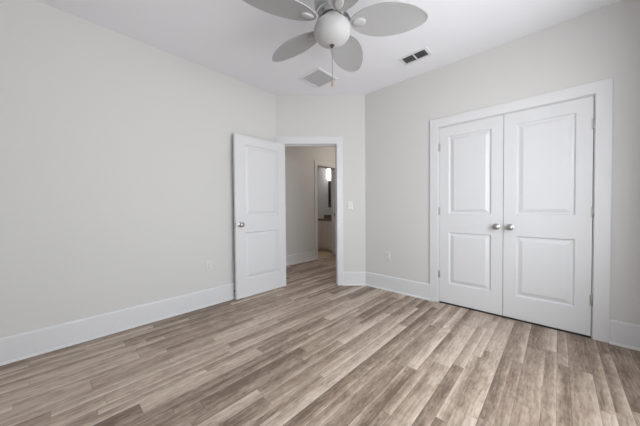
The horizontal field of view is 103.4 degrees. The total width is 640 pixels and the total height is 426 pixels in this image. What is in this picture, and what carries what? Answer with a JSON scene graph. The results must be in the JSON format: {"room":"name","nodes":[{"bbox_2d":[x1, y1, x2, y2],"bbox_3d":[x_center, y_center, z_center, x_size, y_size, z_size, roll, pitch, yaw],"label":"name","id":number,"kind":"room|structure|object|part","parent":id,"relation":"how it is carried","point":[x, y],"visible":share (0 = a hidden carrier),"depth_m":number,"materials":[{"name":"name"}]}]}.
{"room":"empty bedroom","nodes":[
{"label":"empty bedroom","id":0,"kind":"room"},
{"bbox_2d":[0,0,275,337],"bbox_3d":[-1.623,-0.288,2.657,0.115,2.740,2.893,1,2,43],"label":"wall","id":1,"kind":"structure","parent":0,"point":[117,175],"depth_m":2.26,"materials":[{"name":"paint"}]},
{"bbox_2d":[0,283,234,365],"bbox_3d":[-1.575,0.986,2.617,0.029,0.193,2.812,1,2,43],"label":"baseboard","id":2,"kind":"structure","parent":1,"relation":"attached to","point":[17,347],"depth_m":2.24,"materials":[{"name":"paint"}]},
{"bbox_2d":[206,260,211,270],"bbox_3d":[-1.286,0.610,2.934,0.009,0.116,0.072,1,2,43],"label":"wall outlet","id":3,"kind":"object","parent":1,"relation":"attached to","point":[208,263],"visible":1,"depth_m":2.93,"materials":[{"name":"white plastic"}]},
{"bbox_2d":[285,146,334,255],"bbox_3d":[-0.357,-0.350,5.353,0.115,2.740,4.915,1,2,43],"label":"wall","id":4,"kind":"structure","parent":0,"point":[299,160],"depth_m":5.24,"materials":[{"name":"paint"}]},
{"bbox_2d":[286,251,315,265],"bbox_3d":[-1.035,0.945,4.543,0.029,0.193,2.717,1,2,43],"label":"baseboard","id":5,"kind":"structure","parent":4,"relation":"attached to","point":[306,256],"depth_m":5.20,"materials":[{"name":"paint"}]},
{"bbox_2d":[314,160,335,258],"bbox_3d":[0.114,-0.075,5.856,0.151,2.164,0.808,1,2,43],"label":"door frame","id":6,"kind":"structure","parent":4,"relation":"attached to","point":[321,164],"depth_m":5.87,"materials":[{"name":"paint"}]},
{"bbox_2d":[0,249,639,425],"bbox_3d":[0.019,1.099,3.708,6.390,0.100,6.850,1,2,43],"label":"floor","id":7,"kind":"structure","parent":0,"point":[311,350],"depth_m":1.75,"materials":[{"name":"wood"}]},
{"bbox_2d":[318,215,331,250],"bbox_3d":[0.276,0.524,6.902,0.955,0.925,0.594,1,2,43],"label":"bathroom vanity","id":8,"kind":"object","parent":7,"relation":"on","point":[324,224],"visible":0.33,"depth_m":6.67,"materials":[{"name":"paint"}]},
{"bbox_3d":[-0.077,0.615,6.853,0.422,0.450,0.026,1,2,43],"label":"door","id":9,"kind":"part","parent":8,"relation":"part of","materials":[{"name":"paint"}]},
{"bbox_2d":[318,218,330,220],"bbox_3d":[0.273,0.181,6.896,0.955,0.040,0.594,1,2,43],"label":"countertop","id":10,"kind":"structure","parent":8,"relation":"on","point":[319,219],"depth_m":6.71,"materials":[{"name":"stone"}]},
{"bbox_3d":[0.249,0.298,6.540,0.422,0.140,0.022,1,2,43],"label":"drawer","id":11,"kind":"part","parent":8,"relation":"part of","materials":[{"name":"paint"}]},
{"bbox_3d":[0.250,0.618,6.544,0.422,0.450,0.026,1,2,43],"label":"door","id":12,"kind":"part","parent":8,"relation":"part of","materials":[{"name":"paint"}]},
{"bbox_2d":[440,301,590,337],"bbox_3d":[1.863,1.055,2.577,1.226,0.003,0.035,1,2,43],"label":"threshold","id":13,"kind":"object","parent":7,"relation":"on","point":[440,301],"visible":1,"depth_m":2.47,"materials":[{"name":"black rubber"}]},
{"bbox_2d":[276,95,365,271],"bbox_3d":[0.014,-0.321,3.702,1.373,2.740,0.115,0,1,-1],"label":"wall","id":14,"kind":"structure","parent":0,"point":[343,116],"depth_m":3.63,"materials":[{"name":"paint"}]},
{"bbox_2d":[276,137,342,284],"bbox_3d":[-0.145,-0.021,3.705,0.948,2.142,0.151,0,1,-1],"label":"door frame","id":15,"kind":"structure","parent":14,"relation":"attached to","point":[337,142],"depth_m":3.63,"materials":[{"name":"paint"}]},
{"bbox_2d":[233,133,285,299],"bbox_3d":[-0.766,0.043,3.356,0.162,2.018,0.779,1,2,44],"label":"door","id":16,"kind":"structure","parent":15,"relation":"in","point":[258,164],"depth_m":3.30,"materials":[{"name":"paint"}]},
{"bbox_2d":[348,201,352,209],"bbox_3d":[0.438,-0.108,3.646,0.072,0.116,0.018,0,1,-1],"label":"light switch","id":17,"kind":"object","parent":14,"relation":"attached to","point":[350,203],"visible":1,"depth_m":3.65,"materials":[{"name":"white plastic"}]},
{"bbox_2d":[343,272,429,300],"bbox_3d":[0.873,0.952,3.426,1.170,0.193,0.203,0,1,32],"label":"baseboard","id":18,"kind":"structure","parent":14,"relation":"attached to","point":[420,290],"depth_m":3.40,"materials":[{"name":"paint"}]},
{"bbox_2d":[317,167,330,217],"bbox_3d":[-0.415,-0.374,6.633,1.725,2.740,2.130,1,2,43],"label":"wall","id":19,"kind":"structure","parent":0,"point":[322,182],"depth_m":7.46,"materials":[{"name":"paint"}]},
{"bbox_2d":[327,169,329,179],"bbox_3d":[0.453,-1.134,6.997,0.600,0.377,0.149,1,2,43],"label":"vanity light","id":20,"kind":"object","parent":19,"relation":"attached to","point":[328,170],"visible":0.11,"depth_m":7.11,"materials":[{"name":"white glass"}]},
{"bbox_2d":[328,181,330,206],"bbox_3d":[0.500,-0.535,7.053,0.692,0.746,0.028,1,2,43],"label":"wall mirror","id":21,"kind":"object","parent":19,"relation":"attached to","point":[329,182],"visible":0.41,"depth_m":7.25,"materials":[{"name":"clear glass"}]},
{"bbox_2d":[36,0,620,94],"bbox_3d":[-0.003,-1.740,3.653,6.390,0.100,6.850,1,2,43],"label":"ceiling","id":22,"kind":"structure","parent":0,"point":[236,39],"depth_m":2.33,"materials":[{"name":"paint"}]},
{"bbox_2d":[298,67,337,87],"bbox_3d":[-0.024,-1.673,3.155,0.360,0.014,0.360,1,2,43],"label":"ceiling vent","id":23,"kind":"object","parent":22,"relation":"in","point":[318,77],"visible":0.99,"depth_m":3.14,"materials":[{"name":"white metal"}]},
{"bbox_2d":[242,0,427,86],"bbox_3d":[0.043,-1.273,1.818,1.184,0.764,1.228,1,2,43],"label":"ceiling fan","id":24,"kind":"object","parent":22,"relation":"hanging from","point":[331,31],"visible":1,"depth_m":1.73,"materials":[{"name":"metal"}]},
{"bbox_3d":[-0.263,-1.316,1.606,0.520,0.062,0.239,-1,1,-26],"label":"blade","id":25,"kind":"part","parent":24,"relation":"part of","materials":[{"name":"white wood"}]},
{"bbox_3d":[-0.204,-1.325,2.027,0.520,0.062,0.239,1,2,43],"label":"blade","id":26,"kind":"part","parent":24,"relation":"part of","materials":[{"name":"white wood"}]},
{"bbox_3d":[0.085,-1.264,1.774,0.254,0.175,0.254,1,2,43],"label":"glass globe","id":27,"kind":"part","parent":24,"relation":"part of"},
{"bbox_3d":[0.086,-1.044,1.778,0.004,0.231,0.005,1,2,43],"label":"pull chain","id":28,"kind":"part","parent":24,"relation":"part of","materials":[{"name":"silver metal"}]},
{"bbox_3d":[0.155,-1.315,1.394,0.239,0.062,0.520,-1,1,-11],"label":"blade","id":29,"kind":"part","parent":24,"relation":"part of","materials":[{"name":"white wood"}]},
{"bbox_3d":[0.234,-1.330,2.127,0.239,0.062,0.520,0,1,23],"label":"blade","id":30,"kind":"part","parent":24,"relation":"part of","materials":[{"name":"white wood"}]},
{"bbox_3d":[0.468,-1.324,1.737,0.520,0.062,0.239,0,1,5],"label":"blade","id":31,"kind":"part","parent":24,"relation":"part of","materials":[{"name":"white wood"}]},
{"bbox_2d":[397,46,432,65],"bbox_3d":[1.018,-1.675,2.710,0.306,0.010,0.194,1,2,43],"label":"ceiling vent","id":32,"kind":"object","parent":22,"relation":"in","point":[424,52],"visible":1,"depth_m":2.70,"materials":[{"name":"white metal"}]},
{"bbox_2d":[365,0,639,324],"bbox_3d":[1.620,-0.316,2.824,2.638,2.740,0.115,1,2,43],"label":"wall","id":33,"kind":"structure","parent":0,"point":[603,43],"depth_m":2.54,"materials":[{"name":"paint"}]},
{"bbox_2d":[386,252,389,260],"bbox_3d":[0.918,0.583,3.423,0.072,0.116,0.009,1,2,43],"label":"wall outlet","id":34,"kind":"object","parent":33,"relation":"attached to","point":[387,253],"visible":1,"depth_m":3.42,"materials":[{"name":"white plastic"}]},
{"bbox_2d":[438,115,503,314],"bbox_3d":[1.606,0.027,2.750,0.623,2.022,0.098,1,2,43],"label":"door","id":35,"kind":"structure","parent":33,"relation":"in","point":[471,154],"depth_m":2.73,"materials":[{"name":"paint"}]},
{"bbox_3d":[1.781,0.141,2.564,0.064,0.064,0.063,1,2,43],"label":"knob","id":36,"kind":"part","parent":35,"relation":"part of","materials":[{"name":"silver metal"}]},
{"bbox_2d":[430,77,612,342],"bbox_3d":[1.875,-0.018,2.579,1.430,2.148,0.133,1,2,43],"label":"door frame","id":37,"kind":"structure","parent":33,"relation":"attached to","point":[602,90],"depth_m":2.11,"materials":[{"name":"paint"}]},
{"bbox_2d":[503,96,594,335],"bbox_3d":[2.062,0.032,2.320,0.624,2.022,0.098,1,2,43],"label":"door","id":38,"kind":"structure","parent":33,"relation":"in","point":[548,210],"depth_m":2.31,"materials":[{"name":"paint"}]},
{"bbox_3d":[1.864,0.141,2.486,0.064,0.064,0.063,1,2,43],"label":"knob","id":39,"kind":"part","parent":38,"relation":"part of","materials":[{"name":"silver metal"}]},
{"bbox_2d":[609,319,639,350],"bbox_3d":[2.443,0.967,1.983,0.228,0.193,0.029,1,2,43],"label":"baseboard","id":40,"kind":"structure","parent":33,"relation":"attached to","point":[622,334],"depth_m":2.00,"materials":[{"name":"paint"}]}
]}

